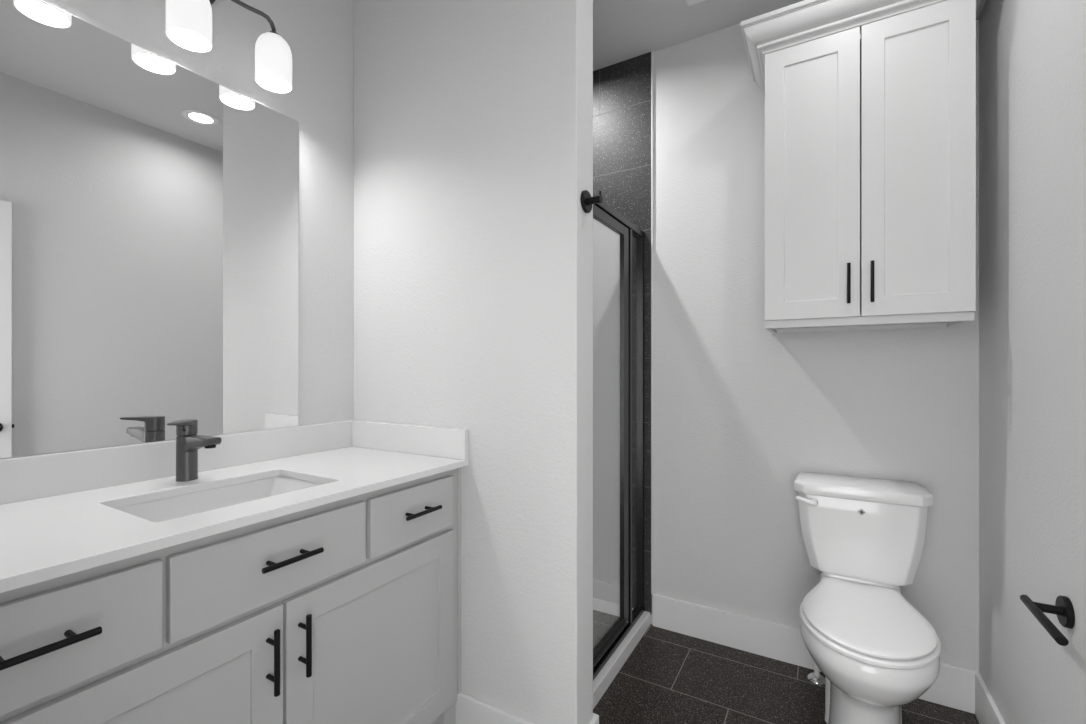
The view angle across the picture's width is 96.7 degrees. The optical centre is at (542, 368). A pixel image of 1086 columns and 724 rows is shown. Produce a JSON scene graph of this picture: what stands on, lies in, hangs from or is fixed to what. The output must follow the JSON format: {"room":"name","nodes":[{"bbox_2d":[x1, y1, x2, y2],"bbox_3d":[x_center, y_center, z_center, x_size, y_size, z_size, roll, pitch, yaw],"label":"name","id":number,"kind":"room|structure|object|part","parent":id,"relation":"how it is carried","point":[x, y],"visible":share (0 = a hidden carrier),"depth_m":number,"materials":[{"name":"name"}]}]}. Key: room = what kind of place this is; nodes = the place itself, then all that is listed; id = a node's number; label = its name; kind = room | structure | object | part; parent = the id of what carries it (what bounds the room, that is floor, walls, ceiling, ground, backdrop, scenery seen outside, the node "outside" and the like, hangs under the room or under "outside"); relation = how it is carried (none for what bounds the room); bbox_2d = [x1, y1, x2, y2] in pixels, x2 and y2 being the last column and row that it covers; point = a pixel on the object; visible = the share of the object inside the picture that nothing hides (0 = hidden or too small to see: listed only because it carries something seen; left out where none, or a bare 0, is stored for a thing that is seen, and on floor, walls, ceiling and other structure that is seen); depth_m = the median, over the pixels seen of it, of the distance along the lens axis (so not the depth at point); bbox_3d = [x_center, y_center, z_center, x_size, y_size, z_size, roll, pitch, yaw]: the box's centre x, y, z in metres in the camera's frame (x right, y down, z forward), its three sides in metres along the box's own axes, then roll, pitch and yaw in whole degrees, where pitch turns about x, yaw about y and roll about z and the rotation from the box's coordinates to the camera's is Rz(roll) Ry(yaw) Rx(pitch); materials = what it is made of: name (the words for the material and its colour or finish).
{"room":"bathroom","nodes":[
{"label":"bathroom","id":0,"kind":"room"},
{"bbox_2d":[1,0,353,458],"bbox_3d":[-0.845,-0.141,1.781,0.120,2.707,2.481,0,0,30],"label":"wall","id":1,"kind":"structure","parent":0,"point":[319,34],"depth_m":1.70,"materials":[{"name":"paint"}]},
{"bbox_2d":[0,0,297,458],"bbox_3d":[-1.034,-0.325,1.331,0.005,1.046,0.760,0,0,30],"label":"mirror","id":2,"kind":"object","parent":1,"relation":"attached to","point":[149,204],"visible":1,"depth_m":1.26,"materials":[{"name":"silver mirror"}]},
{"bbox_2d":[0,420,355,504],"bbox_3d":[-1.034,0.248,1.317,0.020,0.097,1.240,0,0,30],"label":"backsplash","id":3,"kind":"structure","parent":1,"relation":"attached to","point":[23,478],"depth_m":1.26,"materials":[{"name":"white stone"}]},
{"bbox_2d":[166,0,291,92],"bbox_3d":[-0.965,-1.062,1.298,0.157,0.378,0.556,0,0,30],"label":"vanity light","id":4,"kind":"object","parent":1,"relation":"attached to","point":[188,22],"visible":1,"depth_m":1.33,"materials":[{"name":"white glass"}]},
{"bbox_3d":[-0.940,-0.946,1.284,0.100,0.147,0.100,0,0,30],"label":"lamp shade","id":5,"kind":"part","parent":4,"relation":"part of","materials":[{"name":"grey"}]},
{"bbox_3d":[-0.882,-1.067,1.388,0.027,0.086,0.230,0,0,35],"label":"arm","id":6,"kind":"part","parent":4,"relation":"part of","materials":[{"name":"grey metal"}]},
{"bbox_3d":[-0.826,-0.946,1.481,0.100,0.147,0.100,0,0,30],"label":"lamp shade","id":7,"kind":"part","parent":4,"relation":"part of","materials":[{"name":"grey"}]},
{"bbox_2d":[354,0,598,723],"bbox_3d":[-0.282,-0.141,1.665,0.970,2.707,0.143,0,0,30],"label":"wall","id":8,"kind":"structure","parent":0,"point":[473,119],"depth_m":1.52,"materials":[{"name":"paint"}]},
{"bbox_2d":[580,190,602,212],"bbox_3d":[0.147,-0.492,1.414,0.051,0.064,0.064,0,0,30],"label":"robe hook","id":9,"kind":"object","parent":8,"relation":"attached to","point":[586,199],"visible":1,"depth_m":1.41,"materials":[{"name":"black metal"}]},
{"bbox_2d":[593,0,803,70],"bbox_3d":[0.088,-1.545,1.239,2.278,0.100,2.481,0,0,30],"label":"ceiling","id":10,"kind":"structure","parent":0,"point":[623,30],"depth_m":2.07,"materials":[{"name":"paint"}]},
{"bbox_2d":[685,0,705,6],"bbox_3d":[0.641,-1.487,1.809,0.260,0.013,0.260,0,0,30],"label":"ceiling vent","id":11,"kind":"object","parent":10,"relation":"in","point":[688,2],"visible":1,"depth_m":1.96,"materials":[{"name":"white plastic"}]},
{"bbox_2d":[593,19,978,671],"bbox_3d":[0.678,-0.141,2.255,2.038,2.707,0.130,0,0,30],"label":"wall","id":12,"kind":"structure","parent":0,"point":[741,408],"depth_m":2.09,"materials":[{"name":"paint"}]},
{"bbox_2d":[651,51,652,593],"bbox_3d":[0.516,-0.215,2.280,0.008,2.559,0.011,0,0,30],"label":"trim","id":13,"kind":"structure","parent":12,"relation":"attached to","point":[652,51],"depth_m":2.27,"materials":[{"name":"paint"}]},
{"bbox_2d":[653,594,979,713],"bbox_3d":[1.024,1.138,1.983,1.168,0.148,0.014,0,0,30],"label":"baseboard","id":14,"kind":"structure","parent":12,"relation":"attached to","point":[954,687],"depth_m":2.04,"materials":[{"name":"paint"}]},
{"bbox_2d":[741,0,986,332],"bbox_3d":[1.119,-0.694,1.712,0.728,1.094,0.386,0,0,30],"label":"upper cabinet","id":15,"kind":"object","parent":12,"relation":"attached to","point":[870,105],"visible":1,"depth_m":1.60,"materials":[{"name":"paint"}]},
{"bbox_3d":[0.934,-0.657,1.687,0.290,0.966,0.018,0,0,30],"label":"door","id":16,"kind":"part","parent":15,"relation":"part of","materials":[{"name":"paint"}]},
{"bbox_3d":[1.019,-0.283,1.609,0.010,0.134,0.031,0,0,30],"label":"handle","id":17,"kind":"part","parent":15,"relation":"part of","materials":[{"name":"black metal"}]},
{"bbox_3d":[1.145,-0.155,1.757,0.549,0.015,0.262,0,0,30],"label":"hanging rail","id":18,"kind":"part","parent":15,"relation":"part of","materials":[{"name":"paint"}]},
{"bbox_3d":[1.119,-1.190,1.712,0.728,0.100,0.386,0,0,30],"label":"crown moulding","id":19,"kind":"part","parent":15,"relation":"part of","materials":[{"name":"paint"}]},
{"bbox_3d":[1.075,-0.283,1.577,0.010,0.134,0.031,0,0,30],"label":"handle","id":20,"kind":"part","parent":15,"relation":"part of","materials":[{"name":"black metal"}]},
{"bbox_3d":[1.188,-0.657,1.540,0.290,0.966,0.018,0,0,30],"label":"door","id":21,"kind":"part","parent":15,"relation":"part of","materials":[{"name":"paint"}]},
{"bbox_2d":[593,624,978,723],"bbox_3d":[-0.213,1.262,0.720,2.278,0.100,3.681,0,0,30],"label":"floor","id":22,"kind":"structure","parent":0,"point":[669,677],"depth_m":1.80,"materials":[{"name":"tile"}]},
{"bbox_2d":[0,467,460,723],"bbox_3d":[-0.788,0.765,1.176,0.585,0.895,1.235,0,0,30],"label":"vanity cabinet","id":23,"kind":"object","parent":22,"relation":"on","point":[345,611],"visible":0.91,"depth_m":1.02,"materials":[{"name":"paint"}]},
{"bbox_3d":[-0.743,0.412,0.710,0.039,0.012,0.135,0,0,30],"label":"handle","id":24,"kind":"part","parent":23,"relation":"part of","materials":[{"name":"black metal"}]},
{"bbox_3d":[-0.767,0.420,0.724,0.017,0.157,0.327,0,0,30],"label":"drawer","id":25,"kind":"part","parent":23,"relation":"part of","materials":[{"name":"paint"}]},
{"bbox_3d":[-0.711,0.789,0.820,0.017,0.550,0.549,0,0,30],"label":"door","id":26,"kind":"part","parent":23,"relation":"part of","materials":[{"name":"paint"}]},
{"bbox_2d":[0,420,468,592],"bbox_3d":[-0.798,0.258,1.180,0.566,0.117,1.240,0,0,30],"label":"countertop","id":27,"kind":"structure","parent":23,"relation":"on","point":[58,515],"depth_m":1.17,"materials":[{"name":"white stone"}]},
{"bbox_2d":[167,419,220,481],"bbox_3d":[-0.909,0.217,1.241,0.164,0.158,0.088,0,0,30],"label":"faucet","id":28,"kind":"object","parent":27,"relation":"on","point":[188,443],"visible":1,"depth_m":1.26,"materials":[{"name":"grey metal"}]},
{"bbox_3d":[-0.943,0.158,1.260,0.047,0.041,0.103,0,0,-13],"label":"lever handle","id":29,"kind":"part","parent":28,"relation":"part of","materials":[{"name":"grey metal"}]},
{"bbox_3d":[-0.886,0.199,1.250,0.134,0.046,0.037,0,0,30],"label":"spout","id":30,"kind":"part","parent":28,"relation":"part of","materials":[{"name":"grey metal"}]},
{"bbox_2d":[114,476,321,521],"bbox_3d":[-0.759,0.385,1.173,0.319,0.135,0.450,0,0,30],"label":"sink","id":31,"kind":"object","parent":27,"relation":"in","point":[165,509],"visible":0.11,"depth_m":1.27,"materials":[{"name":"ceramic"}]},
{"bbox_3d":[-0.571,0.420,1.060,0.017,0.157,0.431,0,0,30],"label":"drawer","id":32,"kind":"part","parent":23,"relation":"part of","materials":[{"name":"paint"}]},
{"bbox_3d":[-0.566,0.614,1.014,0.039,0.135,0.012,0,0,30],"label":"handle","id":33,"kind":"part","parent":23,"relation":"part of","materials":[{"name":"black metal"}]},
{"bbox_3d":[-0.547,0.412,1.046,0.039,0.012,0.135,0,0,30],"label":"handle","id":34,"kind":"part","parent":23,"relation":"part of","materials":[{"name":"black metal"}]},
{"bbox_3d":[-0.530,0.614,1.076,0.039,0.135,0.012,0,0,30],"label":"handle","id":35,"kind":"part","parent":23,"relation":"part of","materials":[{"name":"black metal"}]},
{"bbox_3d":[-0.431,0.789,1.302,0.017,0.550,0.554,0,0,30],"label":"door","id":36,"kind":"part","parent":23,"relation":"part of","materials":[{"name":"paint"}]},
{"bbox_3d":[-0.373,0.420,1.401,0.017,0.157,0.326,0,0,30],"label":"drawer","id":37,"kind":"part","parent":23,"relation":"part of","materials":[{"name":"paint"}]},
{"bbox_3d":[-0.349,0.412,1.387,0.039,0.012,0.135,0,0,30],"label":"handle","id":38,"kind":"part","parent":23,"relation":"part of","materials":[{"name":"black metal"}]},
{"bbox_2d":[593,611,649,708],"bbox_3d":[-0.076,1.181,2.120,0.850,0.062,0.861,0,0,30],"label":"shower pan","id":39,"kind":"object","parent":22,"relation":"on","point":[605,677],"visible":0.08,"depth_m":1.94,"materials":[{"name":"white plastic"}]},
{"bbox_2d":[593,193,644,679],"bbox_3d":[0.251,0.252,1.931,0.044,1.796,0.858,0,0,30],"label":"shower door","id":40,"kind":"structure","parent":39,"relation":"on","point":[618,244],"depth_m":2.00,"materials":[{"name":"clear glass"}]},
{"bbox_3d":[0.204,0.250,1.844,0.004,1.651,0.540,0,0,30],"label":"door glass","id":41,"kind":"part","parent":40,"relation":"part of","materials":[{"name":"clear glass"}]},
{"bbox_3d":[0.211,0.251,1.857,0.024,1.726,0.621,0,0,30],"label":"door frame","id":42,"kind":"part","parent":40,"relation":"part of","materials":[{"name":"black metal"}]},
{"bbox_3d":[0.374,0.256,2.141,0.038,1.742,0.022,0,0,30],"label":"fixed post","id":43,"kind":"part","parent":40,"relation":"part of","materials":[{"name":"black metal"}]},
{"bbox_3d":[0.416,0.256,2.216,0.004,1.742,0.151,0,0,30],"label":"fixed glass","id":44,"kind":"part","parent":40,"relation":"part of","materials":[{"name":"clear glass"}]},
{"bbox_2d":[807,662,824,684],"bbox_3d":[1.071,0.986,1.882,0.074,0.452,0.068,0,0,30],"label":"supply valve","id":45,"kind":"object","parent":22,"relation":"on","point":[815,677],"visible":0.37,"depth_m":1.87,"materials":[{"name":"silver metal"}]},
{"bbox_2d":[794,472,940,723],"bbox_3d":[1.052,0.815,1.587,0.420,0.796,0.643,0,0,30],"label":"toilet","id":46,"kind":"object","parent":22,"relation":"on","point":[876,654],"visible":1,"depth_m":1.64,"materials":[{"name":"ceramic"}]},
{"bbox_3d":[0.980,0.492,1.791,0.073,0.032,0.034,0,0,30],"label":"flush lever","id":47,"kind":"part","parent":46,"relation":"part of","materials":[{"name":"white plastic"}]},
{"bbox_3d":[1.170,0.614,1.790,0.395,0.288,0.153,0,0,30],"label":"tank","id":48,"kind":"part","parent":46,"relation":"part of","materials":[{"name":"ceramic"}]},
{"bbox_3d":[1.170,0.443,1.790,0.420,0.053,0.173,0,0,30],"label":"tank lid","id":49,"kind":"part","parent":46,"relation":"part of","materials":[{"name":"ceramic"}]},
{"bbox_3d":[1.024,0.780,1.537,0.347,0.019,0.514,0,0,30],"label":"lid","id":50,"kind":"part","parent":46,"relation":"part of","materials":[{"name":"white plastic"}]},
{"bbox_3d":[1.039,1.011,1.564,0.360,0.402,0.591,0,0,30],"label":"bowl","id":51,"kind":"part","parent":46,"relation":"part of","materials":[{"name":"ceramic"}]},
{"bbox_3d":[1.022,0.800,1.534,0.362,0.020,0.521,0,0,30],"label":"seat","id":52,"kind":"part","parent":46,"relation":"part of","materials":[{"name":"white plastic"}]},
{"bbox_2d":[979,0,1085,723],"bbox_3d":[1.021,-0.141,0.697,0.120,2.707,2.481,0,0,30],"label":"wall","id":53,"kind":"structure","parent":0,"point":[1032,53],"depth_m":1.28,"materials":[{"name":"paint"}]},
{"bbox_2d":[975,673,1005,723],"bbox_3d":[0.960,1.138,0.725,0.014,0.148,2.227,0,0,30],"label":"baseboard","id":54,"kind":"structure","parent":53,"relation":"attached to","point":[986,710],"depth_m":1.59,"materials":[{"name":"paint"}]},
{"bbox_2d":[1020,595,1074,645],"bbox_3d":[1.110,0.544,1.040,0.070,0.066,0.210,0,0,30],"label":"toilet paper holder","id":55,"kind":"object","parent":53,"relation":"attached to","point":[1063,608],"visible":1,"depth_m":1.06,"materials":[{"name":"black metal"}]},
{"bbox_3d":[1.142,0.544,1.094,0.048,0.019,0.019,0,0,30],"label":"post","id":56,"kind":"part","parent":55,"relation":"part of","materials":[{"name":"black metal"}]}
]}

